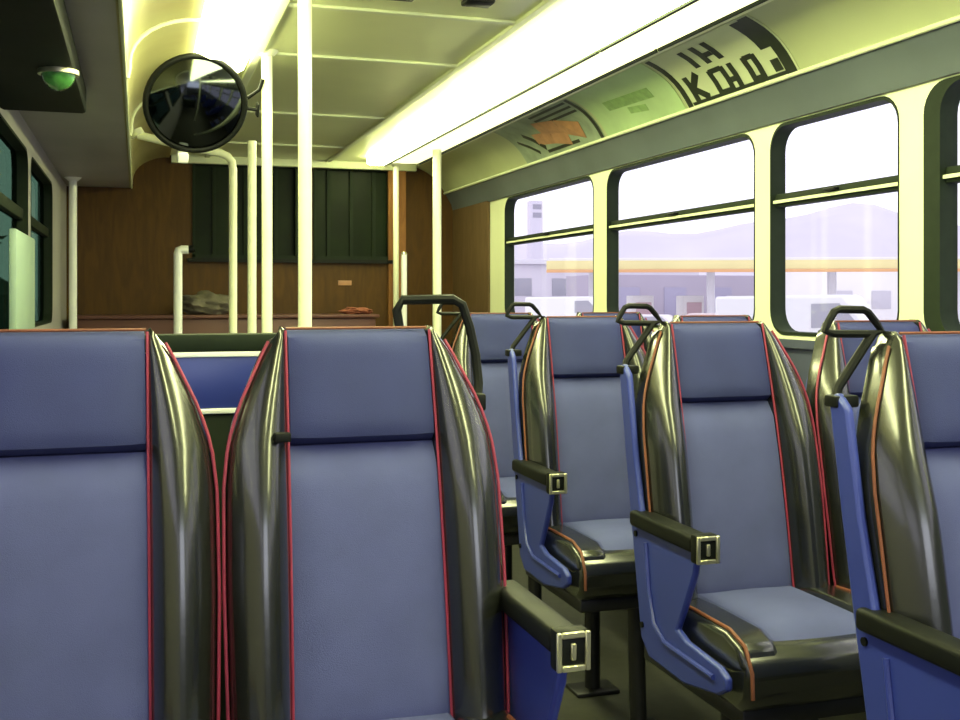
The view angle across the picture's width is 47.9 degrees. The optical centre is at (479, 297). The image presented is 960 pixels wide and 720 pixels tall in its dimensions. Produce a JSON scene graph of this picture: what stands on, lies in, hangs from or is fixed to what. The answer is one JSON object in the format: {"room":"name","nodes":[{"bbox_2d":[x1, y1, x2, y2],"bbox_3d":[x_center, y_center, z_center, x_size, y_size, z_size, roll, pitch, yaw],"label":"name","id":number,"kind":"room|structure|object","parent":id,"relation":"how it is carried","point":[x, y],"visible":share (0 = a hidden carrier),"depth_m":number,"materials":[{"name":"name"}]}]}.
{"room":"vehicle interior","nodes":[
{"label":"vehicle interior","id":0,"kind":"room"},
{"bbox_2d":[0,108,65,328],"bbox_3d":[-1.139,0.230,2.057,0.090,1.960,9.610,0,0,-18],"label":"wall","id":1,"kind":"structure","parent":0,"point":[13,118],"depth_m":5.70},
{"bbox_2d":[0,113,27,328],"bbox_3d":[-1.628,-0.233,3.659,0.059,0.713,1.358,0,0,-18],"label":"window","id":2,"kind":"structure","parent":1,"relation":"in","point":[13,153],"depth_m":3.98,"materials":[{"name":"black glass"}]},
{"bbox_2d":[9,228,34,328],"bbox_3d":[-1.678,-0.058,3.963,0.026,0.355,0.670,0,0,-18],"label":"board","id":3,"kind":"object","parent":2,"relation":"attached to","point":[21,245],"visible":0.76,"depth_m":3.79,"materials":[{"name":"plastic"}]},
{"bbox_2d":[31,157,52,326],"bbox_3d":[-2.046,-0.233,4.980,0.059,0.713,1.168,0,0,-18],"label":"window","id":4,"kind":"structure","parent":1,"relation":"in","point":[41,185],"depth_m":5.39,"materials":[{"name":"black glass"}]},
{"bbox_2d":[0,0,85,112],"bbox_3d":[-1.023,-0.644,2.272,0.259,0.089,2.550,0,0,-18],"label":"overhead panel","id":5,"kind":"object","parent":1,"relation":"attached to","point":[34,34],"visible":1,"depth_m":2.68,"materials":[{"name":"black plastic"}]},
{"bbox_2d":[37,66,78,90],"bbox_3d":[-1.111,-0.573,2.847,0.104,0.054,0.104,0,0,-18],"label":"lamp","id":6,"kind":"object","parent":5,"relation":"attached to","point":[56,78],"visible":1,"depth_m":2.82,"materials":[{"name":"green glass"}]},
{"bbox_2d":[18,0,129,187],"bbox_3d":[-0.963,-0.797,2.113,0.460,0.214,9.610,0,0,-18],"label":"overhead compartment","id":7,"kind":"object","parent":1,"relation":"attached to","point":[90,145],"depth_m":4.15,"materials":[{"name":"grey plastic"}]},
{"bbox_2d":[66,155,452,344],"bbox_3d":[-1.372,0.153,7.066,2.690,2.114,0.080,0,0,-18],"label":"wall","id":8,"kind":"structure","parent":0,"point":[128,238],"depth_m":6.86,"materials":[{"name":"brown wood"}]},
{"bbox_2d":[118,0,132,188],"bbox_3d":[-0.732,-0.690,2.186,0.011,0.012,9.610,0,0,-18],"label":"trim","id":9,"kind":"structure","parent":8,"relation":"attached to","point":[120,2],"depth_m":3.29,"materials":[{"name":"beige metal"}]},
{"bbox_2d":[130,102,141,135],"bbox_3d":[-1.375,-0.790,4.599,0.233,0.208,0.014,0,0,-18],"label":"trim","id":10,"kind":"structure","parent":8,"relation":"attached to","point":[140,104],"depth_m":4.57,"materials":[{"name":"beige metal"}]},
{"bbox_2d":[115,0,204,187],"bbox_3d":[-0.629,-0.797,2.219,0.240,0.214,9.610,0,0,-18],"label":"trim","id":11,"kind":"structure","parent":8,"relation":"attached to","point":[164,43],"depth_m":3.63,"materials":[{"name":"white plastic"}]},
{"bbox_2d":[127,18,201,78],"bbox_3d":[-0.998,-0.790,3.408,0.233,0.208,0.014,0,0,-18],"label":"trim","id":12,"kind":"structure","parent":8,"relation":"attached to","point":[167,23],"depth_m":3.39,"materials":[{"name":"beige metal"}]},
{"bbox_2d":[192,164,297,258],"bbox_3d":[-1.519,-0.556,7.000,0.670,0.623,0.067,0,0,-18],"label":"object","id":13,"kind":"structure","parent":8,"relation":"in","point":[210,182],"depth_m":7.01,"materials":[{"name":"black glass"}]},
{"bbox_2d":[205,0,289,157],"bbox_3d":[-0.295,-0.897,2.324,0.032,0.014,9.610,0,0,-18],"label":"trim","id":14,"kind":"structure","parent":8,"relation":"attached to","point":[279,10],"depth_m":3.71,"materials":[{"name":"beige metal"}]},
{"bbox_2d":[187,258,392,263],"bbox_3d":[-1.212,-0.241,7.056,1.350,0.023,0.035,0,0,-18],"label":"trim","id":15,"kind":"structure","parent":8,"relation":"attached to","point":[188,259],"depth_m":7.04,"materials":[{"name":"black plastic"}]},
{"bbox_2d":[171,154,416,171],"bbox_3d":[-1.190,-0.879,7.055,1.590,0.050,0.050,0,0,-18],"label":"trim","id":16,"kind":"structure","parent":8,"relation":"attached to","point":[193,159],"depth_m":7.03,"materials":[{"name":"beige metal"}]},
{"bbox_2d":[338,280,351,284],"bbox_3d":[-0.897,-0.100,7.170,0.090,0.032,0.006,0,0,-18],"label":"warning sticker","id":17,"kind":"object","parent":8,"relation":"attached to","point":[339,281],"visible":1,"depth_m":7.17,"materials":[{"name":"orange paper"}]},
{"bbox_2d":[313,168,387,259],"bbox_3d":[-0.856,-0.556,7.209,0.520,0.623,0.067,0,0,-18],"label":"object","id":18,"kind":"structure","parent":8,"relation":"in","point":[350,206],"depth_m":7.22,"materials":[{"name":"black glass"}]},
{"bbox_2d":[388,171,405,325],"bbox_3d":[-0.559,0.175,7.265,0.120,2.070,0.030,0,0,-18],"label":"trim","id":19,"kind":"structure","parent":8,"relation":"attached to","point":[402,174],"depth_m":7.24,"materials":[{"name":"orange wood"}]},
{"bbox_2d":[326,0,559,161],"bbox_3d":[0.439,-0.897,2.557,0.032,0.014,9.610,0,0,-18],"label":"trim","id":20,"kind":"structure","parent":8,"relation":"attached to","point":[543,6],"depth_m":4.15,"materials":[{"name":"beige metal"}]},
{"bbox_2d":[170,0,598,163],"bbox_3d":[0.076,-0.934,2.494,2.790,0.060,9.710,0,0,-18],"label":"ceiling","id":21,"kind":"structure","parent":0,"point":[339,87],"depth_m":4.16,"materials":[{"name":"white plastic"}]},
{"bbox_2d":[193,0,274,72],"bbox_3d":[-0.801,-0.874,3.496,0.198,0.059,1.150,0,0,-18],"label":"strip light","id":22,"kind":"object","parent":21,"relation":"attached to","point":[231,29],"visible":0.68,"depth_m":3.42,"materials":[{"name":"beige plastic"}]},
{"bbox_2d":[227,142,343,148],"bbox_3d":[-1.169,-0.899,6.343,0.800,0.010,0.028,0,0,-18],"label":"trim","id":23,"kind":"structure","parent":21,"relation":"attached to","point":[244,143],"depth_m":6.34,"materials":[{"name":"beige metal"}]},
{"bbox_2d":[247,110,384,119],"bbox_3d":[-0.837,-0.899,5.294,0.800,0.010,0.028,0,0,-18],"label":"trim","id":24,"kind":"structure","parent":21,"relation":"attached to","point":[248,111],"depth_m":5.32,"materials":[{"name":"beige metal"}]},
{"bbox_2d":[252,51,456,67],"bbox_3d":[-0.451,-0.899,4.074,0.800,0.010,0.028,0,0,-18],"label":"trim","id":25,"kind":"structure","parent":21,"relation":"attached to","point":[278,53],"depth_m":4.08,"materials":[{"name":"beige metal"}]},
{"bbox_2d":[275,1,515,24],"bbox_3d":[-0.243,-0.899,3.416,0.800,0.010,0.028,0,0,-18],"label":"trim","id":26,"kind":"structure","parent":21,"relation":"attached to","point":[291,4],"depth_m":3.41,"materials":[{"name":"beige metal"}]},
{"bbox_2d":[367,140,465,165],"bbox_3d":[-0.393,-0.877,6.536,0.387,0.051,0.996,0,0,-18],"label":"strip light","id":27,"kind":"object","parent":21,"relation":"attached to","point":[395,152],"visible":0.7,"depth_m":6.47,"materials":[{"name":"beige plastic"}]},
{"bbox_2d":[367,140,419,165],"bbox_3d":[-0.525,-0.877,6.495,0.111,0.046,0.984,0,0,-18],"label":"diffuser","id":28,"kind":"object","parent":27,"relation":"attached to","point":[394,151],"depth_m":6.46,"materials":[{"name":"beige plastic"}]},
{"bbox_2d":[394,142,460,163],"bbox_3d":[-0.353,-0.885,6.549,0.218,0.030,0.984,0,0,-18],"label":"diffuser","id":29,"kind":"object","parent":27,"relation":"attached to","point":[421,154],"depth_m":6.47,"materials":[{"name":"beige plastic"}]},
{"bbox_2d":[397,102,542,144],"bbox_3d":[-0.080,-0.877,5.482,0.427,0.051,1.196,0,0,-18],"label":"strip light","id":30,"kind":"object","parent":21,"relation":"attached to","point":[447,124],"visible":0.78,"depth_m":5.38,"materials":[{"name":"beige plastic"}]},
{"bbox_2d":[397,102,486,144],"bbox_3d":[-0.212,-0.877,5.440,0.151,0.046,1.184,0,0,-18],"label":"diffuser","id":31,"kind":"object","parent":30,"relation":"attached to","point":[448,118],"depth_m":5.36,"materials":[{"name":"beige plastic"}]},
{"bbox_2d":[433,106,533,142],"bbox_3d":[-0.021,-0.885,5.500,0.218,0.030,1.184,0,0,-18],"label":"diffuser","id":32,"kind":"object","parent":30,"relation":"attached to","point":[487,121],"depth_m":5.41,"materials":[{"name":"beige plastic"}]},
{"bbox_2d":[461,0,494,7],"bbox_3d":[-0.006,-0.894,3.265,0.090,0.017,0.070,0,0,-18],"label":"hatch catch","id":33,"kind":"object","parent":21,"relation":"attached to","point":[466,3],"visible":1,"depth_m":3.25,"materials":[{"name":"black plastic"}]},
{"bbox_2d":[450,35,664,109],"bbox_3d":[0.266,-0.877,4.332,0.462,0.051,1.196,0,0,-18],"label":"strip light","id":34,"kind":"object","parent":21,"relation":"attached to","point":[541,75],"visible":0.8,"depth_m":4.20,"materials":[{"name":"beige plastic"}]},
{"bbox_2d":[450,35,593,108],"bbox_3d":[0.134,-0.877,4.291,0.186,0.046,1.184,0,0,-18],"label":"diffuser","id":35,"kind":"object","parent":34,"relation":"attached to","point":[538,63],"depth_m":4.17,"materials":[{"name":"beige plastic"}]},
{"bbox_2d":[501,47,653,106],"bbox_3d":[0.342,-0.885,4.356,0.218,0.030,1.184,0,0,-18],"label":"diffuser","id":36,"kind":"object","parent":34,"relation":"attached to","point":[596,66],"depth_m":4.24,"materials":[{"name":"beige plastic"}]},
{"bbox_2d":[547,0,773,51],"bbox_3d":[0.628,-0.877,3.188,0.462,0.051,1.196,0,0,-18],"label":"strip light","id":37,"kind":"object","parent":21,"relation":"attached to","point":[664,25],"visible":1,"depth_m":3.40,"materials":[{"name":"beige plastic"}]},
{"bbox_2d":[547,0,687,50],"bbox_3d":[0.496,-0.877,3.147,0.186,0.046,1.184,0,0,-18],"label":"diffuser","id":38,"kind":"object","parent":37,"relation":"attached to","point":[604,24],"depth_m":3.38,"materials":[{"name":"beige plastic"}]},
{"bbox_2d":[611,0,756,48],"bbox_3d":[0.704,-0.885,3.212,0.218,0.030,1.184,0,0,-18],"label":"diffuser","id":39,"kind":"object","parent":37,"relation":"attached to","point":[691,18],"depth_m":3.43,"materials":[{"name":"beige plastic"}]},
{"bbox_2d":[512,545,866,719],"bbox_3d":[0.076,1.240,2.494,2.790,0.060,9.710,0,0,-18],"label":"floor","id":40,"kind":"structure","parent":0,"point":[666,698],"depth_m":3.34,"materials":[{"name":"green plastic"}]},
{"bbox_2d":[64,177,80,328],"bbox_3d":[-2.331,0.260,6.185,0.097,1.900,0.097,0,0,-18],"label":"pole","id":41,"kind":"object","parent":40,"relation":"on","point":[72,180],"visible":0.47,"depth_m":6.17,"materials":[{"name":"beige metal"}]},
{"bbox_2d":[0,328,220,719],"bbox_3d":[-0.590,0.629,1.502,0.463,1.162,0.597,0,0,-18],"label":"seat","id":42,"kind":"object","parent":40,"relation":"on","point":[110,560],"visible":1,"depth_m":1.62,"materials":[{"name":"fabric"}]},
{"bbox_2d":[0,449,148,719],"bbox_3d":[-0.630,0.479,1.629,0.254,0.474,0.145,0,0,-18],"label":"cushion","id":43,"kind":"object","parent":42,"relation":"on","point":[74,523],"depth_m":1.60,"materials":[{"name":"blue fabric"}]},
{"bbox_2d":[132,127,236,332],"bbox_3d":[-1.409,0.201,5.166,0.526,2.018,0.078,0,0,-18],"label":"pole","id":44,"kind":"object","parent":40,"relation":"on","point":[138,133],"visible":0.52,"depth_m":5.21,"materials":[{"name":"beige metal"}]},
{"bbox_2d":[174,245,194,333],"bbox_3d":[-1.639,0.458,5.984,0.113,1.504,0.046,0,0,-18],"label":"stanchion","id":45,"kind":"object","parent":40,"relation":"on","point":[183,249],"visible":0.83,"depth_m":5.96,"materials":[{"name":"white metal"}]},
{"bbox_2d":[145,333,275,719],"bbox_3d":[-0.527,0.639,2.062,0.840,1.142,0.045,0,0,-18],"label":"seat","id":46,"kind":"object","parent":40,"relation":"on","point":[217,367],"visible":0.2,"depth_m":2.06,"materials":[{"name":"plastic"}]},
{"bbox_2d":[77,313,378,333],"bbox_3d":[-1.562,0.656,6.722,1.820,1.108,0.420,0,0,-18],"label":"housing","id":47,"kind":"object","parent":40,"relation":"on","point":[159,323],"visible":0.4,"depth_m":6.50,"materials":[{"name":"brown wood"}]},
{"bbox_2d":[182,290,228,314],"bbox_3d":[-1.691,0.027,6.670,0.335,0.150,0.290,0,0,-18],"label":"cloth bundle","id":48,"kind":"object","parent":47,"relation":"on","point":[205,302],"visible":0.82,"depth_m":6.57,"materials":[{"name":"grey fabric"}]},
{"bbox_2d":[339,307,372,313],"bbox_3d":[-0.791,0.079,6.881,0.206,0.046,0.207,0,0,18],"label":"cloth","id":49,"kind":"object","parent":47,"relation":"on","point":[348,310],"visible":0.91,"depth_m":6.82,"materials":[{"name":"fabric"}]},
{"bbox_2d":[248,140,255,332],"bbox_3d":[-1.017,0.255,4.818,0.082,1.910,0.082,0,0,-18],"label":"pole","id":50,"kind":"object","parent":40,"relation":"on","point":[251,144],"visible":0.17,"depth_m":4.80,"materials":[{"name":"beige metal"}]},
{"bbox_2d":[259,48,278,332],"bbox_3d":[-0.779,0.153,3.949,0.086,2.114,0.086,0,0,-18],"label":"pole","id":51,"kind":"object","parent":40,"relation":"on","point":[267,56],"visible":0.37,"depth_m":3.93,"materials":[{"name":"white metal"}]},
{"bbox_2d":[142,53,264,162],"bbox_3d":[-0.990,-0.677,3.884,0.423,0.372,0.198,0,0,-11],"label":"convex mirror","id":52,"kind":"object","parent":51,"relation":"attached to","point":[192,102],"visible":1,"depth_m":3.84,"materials":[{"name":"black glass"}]},
{"bbox_2d":[149,59,241,147],"bbox_3d":[-1.008,-0.683,3.849,0.341,0.341,0.060,0,26,-24],"label":"mirror glass","id":53,"kind":"object","parent":52,"relation":"attached to","point":[194,103],"depth_m":3.83,"materials":[{"name":"black mirror"}]},
{"bbox_2d":[298,0,311,326],"bbox_3d":[-0.495,0.153,3.053,0.086,2.114,0.086,0,0,-18],"label":"pole","id":54,"kind":"object","parent":40,"relation":"on","point":[304,6],"visible":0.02,"depth_m":3.04,"materials":[{"name":"white metal"}]},
{"bbox_2d":[391,163,401,325],"bbox_3d":[-0.545,0.168,7.013,0.084,2.084,0.084,0,0,-18],"label":"pole","id":55,"kind":"object","parent":40,"relation":"on","point":[396,166],"visible":0.43,"depth_m":7.00,"materials":[{"name":"beige metal"}]},
{"bbox_2d":[401,252,406,325],"bbox_3d":[-0.469,0.463,6.670,0.044,1.495,0.043,0,0,-18],"label":"stanchion","id":56,"kind":"object","parent":40,"relation":"on","point":[403,254],"visible":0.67,"depth_m":6.65,"materials":[{"name":"white metal"}]},
{"bbox_2d":[222,294,590,719],"bbox_3d":[-0.132,0.602,1.646,0.496,1.217,0.599,0,0,-18],"label":"seat","id":57,"kind":"object","parent":40,"relation":"on","point":[364,577],"visible":1,"depth_m":1.74,"materials":[{"name":"blue fabric"}]},
{"bbox_2d":[290,439,449,719],"bbox_3d":[-0.187,0.479,1.769,0.254,0.474,0.145,0,0,-18],"label":"cushion","id":58,"kind":"object","parent":57,"relation":"on","point":[370,518],"depth_m":1.73,"materials":[{"name":"blue fabric"}]},
{"bbox_2d":[384,713,454,719],"bbox_3d":[-0.123,0.701,1.569,0.256,0.085,0.375,0,0,-18],"label":"seat cushion","id":59,"kind":"object","parent":57,"relation":"on","point":[387,716],"depth_m":1.72,"materials":[{"name":"blue fabric"}]},
{"bbox_2d":[433,149,440,336],"bbox_3d":[-0.254,0.155,6.371,0.114,2.110,0.114,0,0,-18],"label":"pole","id":60,"kind":"object","parent":40,"relation":"on","point":[436,152],"visible":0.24,"depth_m":6.35,"materials":[{"name":"beige metal"}]},
{"bbox_2d":[436,304,541,599],"bbox_3d":[0.124,0.611,3.981,0.496,1.198,0.599,0,0,-18],"label":"seat","id":61,"kind":"object","parent":40,"relation":"on","point":[496,333],"visible":0.17,"depth_m":4.08,"materials":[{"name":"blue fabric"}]},
{"bbox_2d":[481,362,521,477],"bbox_3d":[0.099,0.484,4.113,0.254,0.471,0.145,0,0,-18],"label":"cushion","id":62,"kind":"object","parent":61,"relation":"on","point":[495,375],"depth_m":4.07,"materials":[{"name":"blue fabric"}]},
{"bbox_2d":[496,477,515,496],"bbox_3d":[0.163,0.704,3.912,0.256,0.084,0.375,0,0,-18],"label":"seat cushion","id":63,"kind":"object","parent":61,"relation":"on","point":[507,484],"depth_m":3.82,"materials":[{"name":"blue fabric"}]},
{"bbox_2d":[498,497,518,535],"bbox_3d":[0.165,0.751,3.903,0.430,0.129,0.414,0,0,-18],"label":"cushion","id":64,"kind":"object","parent":61,"relation":"on","point":[509,504],"depth_m":3.67,"materials":[{"name":"black leather"}]},
{"bbox_2d":[505,302,655,719],"bbox_3d":[0.371,0.611,3.201,0.496,1.198,0.599,0,0,-18],"label":"seat","id":65,"kind":"object","parent":40,"relation":"on","point":[569,464],"visible":0.78,"depth_m":3.26,"materials":[{"name":"blue fabric"}]},
{"bbox_2d":[554,376,630,522],"bbox_3d":[0.346,0.484,3.333,0.254,0.471,0.145,0,0,-18],"label":"cushion","id":66,"kind":"object","parent":65,"relation":"on","point":[589,424],"depth_m":3.29,"materials":[{"name":"blue fabric"}]},
{"bbox_2d":[563,518,633,549],"bbox_3d":[0.409,0.704,3.132,0.256,0.084,0.375,0,0,-18],"label":"seat cushion","id":67,"kind":"object","parent":65,"relation":"on","point":[607,533],"depth_m":3.09,"materials":[{"name":"blue fabric"}]},
{"bbox_2d":[565,549,637,600],"bbox_3d":[0.412,0.751,3.123,0.430,0.129,0.414,0,0,-18],"label":"cushion","id":68,"kind":"object","parent":65,"relation":"on","point":[596,574],"depth_m":2.90,"materials":[{"name":"black leather"}]},
{"bbox_2d":[576,312,653,351],"bbox_3d":[0.583,0.633,4.126,0.463,1.154,0.597,0,0,-18],"label":"seat","id":69,"kind":"object","parent":40,"relation":"on","point":[638,330],"visible":0.05,"depth_m":4.32,"materials":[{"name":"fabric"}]},
{"bbox_2d":[669,315,752,322],"bbox_3d":[0.830,0.633,3.346,0.463,1.154,0.597,0,0,-18],"label":"seat","id":70,"kind":"object","parent":40,"relation":"on","point":[676,318],"visible":0.06,"depth_m":3.53,"materials":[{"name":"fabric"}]},
{"bbox_2d":[615,303,865,719],"bbox_3d":[0.618,0.611,2.421,0.496,1.198,0.599,0,0,-18],"label":"seat","id":71,"kind":"object","parent":40,"relation":"on","point":[739,606],"visible":0.97,"depth_m":2.48,"materials":[{"name":"blue fabric"}]},
{"bbox_2d":[682,400,791,593],"bbox_3d":[0.593,0.484,2.553,0.254,0.471,0.145,0,0,-18],"label":"cushion","id":72,"kind":"object","parent":71,"relation":"on","point":[739,452],"depth_m":2.52,"materials":[{"name":"blue fabric"}]},
{"bbox_2d":[698,586,855,640],"bbox_3d":[0.656,0.704,2.352,0.256,0.084,0.375,0,0,-18],"label":"seat cushion","id":73,"kind":"object","parent":71,"relation":"on","point":[780,613],"depth_m":2.31,"materials":[{"name":"blue fabric"}]},
{"bbox_2d":[720,633,863,711],"bbox_3d":[0.659,0.751,2.344,0.430,0.129,0.414,0,0,-18],"label":"cushion","id":74,"kind":"object","parent":71,"relation":"on","point":[769,672],"depth_m":2.14,"materials":[{"name":"black leather"}]},
{"bbox_2d":[805,319,929,588],"bbox_3d":[1.077,0.633,2.566,0.463,1.154,0.597,0,0,-18],"label":"seat","id":75,"kind":"object","parent":40,"relation":"on","point":[830,356],"visible":0.21,"depth_m":2.64,"materials":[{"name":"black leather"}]},
{"bbox_2d":[853,397,861,419],"bbox_3d":[1.036,0.484,2.694,0.254,0.471,0.145,0,0,-18],"label":"cushion","id":76,"kind":"object","parent":75,"relation":"on","point":[855,409],"depth_m":2.67,"materials":[{"name":"blue fabric"}]},
{"bbox_2d":[821,305,959,719],"bbox_3d":[0.865,0.611,1.641,0.496,1.198,0.599,0,0,-18],"label":"seat","id":77,"kind":"object","parent":40,"relation":"on","point":[898,462],"visible":1,"depth_m":1.71,"materials":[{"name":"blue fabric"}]},
{"bbox_2d":[925,446,959,638],"bbox_3d":[0.840,0.484,1.774,0.254,0.471,0.145,0,0,-18],"label":"cushion","id":78,"kind":"object","parent":77,"relation":"on","point":[943,461],"depth_m":1.73,"materials":[{"name":"blue fabric"}]},
{"bbox_2d":[490,73,959,340],"bbox_3d":[1.438,-0.306,2.464,0.090,0.887,8.830,0,0,-18],"label":"wall","id":79,"kind":"structure","parent":0,"point":[909,101],"depth_m":3.72,"materials":[{"name":"beige laminate"}]},
{"bbox_2d":[453,201,489,335],"bbox_3d":[-0.019,0.230,7.043,0.105,1.960,0.780,0,0,-18],"label":"panel","id":80,"kind":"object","parent":79,"relation":"attached to","point":[471,224],"depth_m":6.96,"materials":[{"name":"brown laminate"}]},
{"bbox_2d":[505,176,593,320],"bbox_3d":[0.370,-0.233,5.776,0.061,0.713,1.308,0,0,-18],"label":"window","id":81,"kind":"structure","parent":79,"relation":"in","point":[510,240],"depth_m":6.13,"materials":[{"name":"black metal"}]},
{"bbox_2d":[494,99,604,163],"bbox_3d":[0.317,-0.800,5.287,0.195,0.164,1.010,0,0,-18],"label":"card","id":82,"kind":"object","parent":79,"relation":"attached to","point":[563,125],"visible":1,"depth_m":5.21,"materials":[{"name":"white paper"}]},
{"bbox_2d":[517,100,603,153],"bbox_3d":[0.326,-0.799,5.259,0.188,0.159,0.940,0,0,-18],"label":"print","id":83,"kind":"object","parent":82,"relation":"attached to","point":[563,125],"depth_m":5.16},
{"bbox_2d":[568,63,685,135],"bbox_3d":[0.587,-0.800,4.434,0.195,0.164,0.720,0,0,-18],"label":"card","id":84,"kind":"object","parent":79,"relation":"attached to","point":[637,95],"visible":1,"depth_m":4.39,"materials":[{"name":"paper"}]},
{"bbox_2d":[602,88,653,112],"bbox_3d":[0.618,-0.796,4.444,0.067,0.077,0.401,0,0,-19],"label":"print","id":85,"kind":"object","parent":84,"relation":"attached to","point":[624,100],"depth_m":4.42},
{"bbox_2d":[607,134,754,327],"bbox_3d":[0.803,-0.233,4.408,0.061,0.713,1.258,0,0,-18],"label":"window","id":86,"kind":"structure","parent":79,"relation":"in","point":[614,225],"depth_m":4.68,"materials":[{"name":"black metal"}]},
{"bbox_2d":[417,0,959,191],"bbox_3d":[1.189,-0.810,2.794,0.365,0.188,9.610,0,0,-18],"label":"ceiling panel","id":87,"kind":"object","parent":79,"relation":"attached to","point":[814,32],"depth_m":3.23,"materials":[{"name":"white plastic"}]},
{"bbox_2d":[443,15,959,194],"bbox_3d":[1.208,-0.714,2.800,0.015,0.016,9.610,0,0,-18],"label":"trim","id":88,"kind":"structure","parent":79,"relation":"attached to","point":[955,19],"depth_m":3.64,"materials":[{"name":"beige metal"}]},
{"bbox_2d":[446,21,959,209],"bbox_3d":[1.287,-0.655,2.825,0.160,0.122,9.610,0,0,-18],"label":"trim","id":89,"kind":"structure","parent":79,"relation":"attached to","point":[932,55],"depth_m":3.70,"materials":[{"name":"grey plastic"}]},
{"bbox_2d":[643,14,799,107],"bbox_3d":[0.810,-0.800,3.729,0.195,0.166,0.720,0,0,-18],"label":"card","id":90,"kind":"object","parent":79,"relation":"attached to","point":[741,53],"visible":1,"depth_m":3.68,"materials":[{"name":"white paper"}]},
{"bbox_2d":[729,21,783,71],"bbox_3d":[0.890,-0.806,3.471,0.172,0.140,0.055,0,0,-18],"label":"print","id":91,"kind":"object","parent":90,"relation":"attached to","point":[772,57],"depth_m":3.47},
{"bbox_2d":[778,338,814,391],"bbox_3d":[1.315,0.673,2.834,0.102,1.073,9.610,0,0,-18],"label":"trim","id":92,"kind":"structure","parent":79,"relation":"attached to","point":[800,352],"depth_m":3.53,"materials":[{"name":"grey plastic"}]},
{"bbox_2d":[770,96,898,336],"bbox_3d":[1.122,-0.233,3.402,0.061,0.713,0.658,0,0,-18],"label":"window","id":93,"kind":"structure","parent":79,"relation":"in","point":[779,199],"depth_m":3.65,"materials":[{"name":"black metal"}]},
{"bbox_2d":[923,75,959,330],"bbox_3d":[1.452,-0.233,2.361,0.061,0.713,1.323,0,0,-18],"label":"window","id":94,"kind":"structure","parent":79,"relation":"in","point":[941,169],"depth_m":2.93,"materials":[{"name":"black metal"}]},
{"label":"outside","id":95,"kind":"structure","parent":0,"visible":0},
{"bbox_3d":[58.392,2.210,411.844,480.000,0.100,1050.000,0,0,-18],"label":"ground","id":96,"kind":"structure","parent":95,"visible":0},
{"bbox_2d":[527,200,542,258],"bbox_3d":[13.250,-10.590,259.971,3.000,25.500,3.060,0,0,-18],"label":"tower block","id":97,"kind":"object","parent":96,"relation":"on","point":[534,208],"visible":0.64,"depth_m":258.62,"materials":[{"name":"white concrete"}]},
{"bbox_2d":[525,296,592,317],"bbox_3d":[5.071,1.036,59.986,4.945,2.249,1.800,0,0,11],"label":"van","id":98,"kind":"object","parent":96,"relation":"on","point":[547,306],"visible":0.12,"depth_m":59.25,"materials":[{"name":"paint"}]},
{"bbox_2d":[514,259,698,312],"bbox_3d":[9.630,-1.140,130.000,33.000,6.600,11.000,0,0,-18],"label":"building","id":99,"kind":"structure","parent":96,"relation":"on","point":[531,279],"depth_m":123.79,"materials":[{"name":"grey glass"}]},
{"bbox_2d":[626,296,653,313],"bbox_3d":[9.787,1.010,65.971,1.400,2.300,1.060,0,0,-18],"label":"booth","id":100,"kind":"object","parent":96,"relation":"on","point":[649,300],"visible":0.4,"depth_m":65.53,"materials":[{"name":"white"}]},
{"bbox_2d":[642,314,672,323],"bbox_3d":[7.446,1.435,46.003,4.184,1.450,1.800,0,0,23],"label":"parked car","id":101,"kind":"object","parent":96,"relation":"on","point":[665,317],"visible":0.09,"depth_m":45.23,"materials":[{"name":"paint"}]},
{"bbox_2d":[566,275,753,315],"bbox_3d":[18.064,-0.040,108.905,17.000,4.400,8.080,0,0,-18],"label":"building","id":102,"kind":"structure","parent":96,"relation":"on","point":[664,289],"depth_m":105.19,"materials":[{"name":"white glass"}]},
{"bbox_2d":[676,296,703,315],"bbox_3d":[12.842,1.010,65.971,1.400,2.300,1.060,0,0,-18],"label":"booth","id":103,"kind":"object","parent":96,"relation":"on","point":[685,305],"visible":0.47,"depth_m":65.53,"materials":[{"name":"white"}]},
{"bbox_2d":[687,313,714,314],"bbox_3d":[10.872,1.435,50.003,4.184,1.450,1.800,0,0,23],"label":"parked car","id":104,"kind":"object","parent":96,"relation":"on","point":[689,313],"visible":0.05,"depth_m":49.47,"materials":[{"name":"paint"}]},
{"bbox_2d":[514,203,959,275],"bbox_3d":[202.923,-20.943,528.781,543.829,46.205,331.110,0,0,-18],"label":"hill","id":105,"kind":"structure","parent":96,"relation":"on","point":[851,229],"depth_m":438.01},
{"bbox_2d":[546,257,959,321],"bbox_3d":[17.987,-0.065,64.171,27.700,4.450,7.150,0,0,6],"label":"canopy","id":106,"kind":"object","parent":96,"relation":"on","point":[831,265],"visible":0.56,"depth_m":61.23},
{"bbox_2d":[715,295,878,331],"bbox_3d":[9.171,1.036,29.960,4.945,2.249,1.800,0,0,34],"label":"van","id":107,"kind":"object","parent":96,"relation":"on","point":[804,313],"visible":0.11,"depth_m":29.24,"materials":[{"name":"paint"}]},
{"bbox_2d":[785,272,897,319],"bbox_3d":[40.386,-0.140,101.018,25.000,4.600,8.080,0,0,-18],"label":"building","id":108,"kind":"structure","parent":96,"relation":"on","point":[879,290],"depth_m":95.17,"materials":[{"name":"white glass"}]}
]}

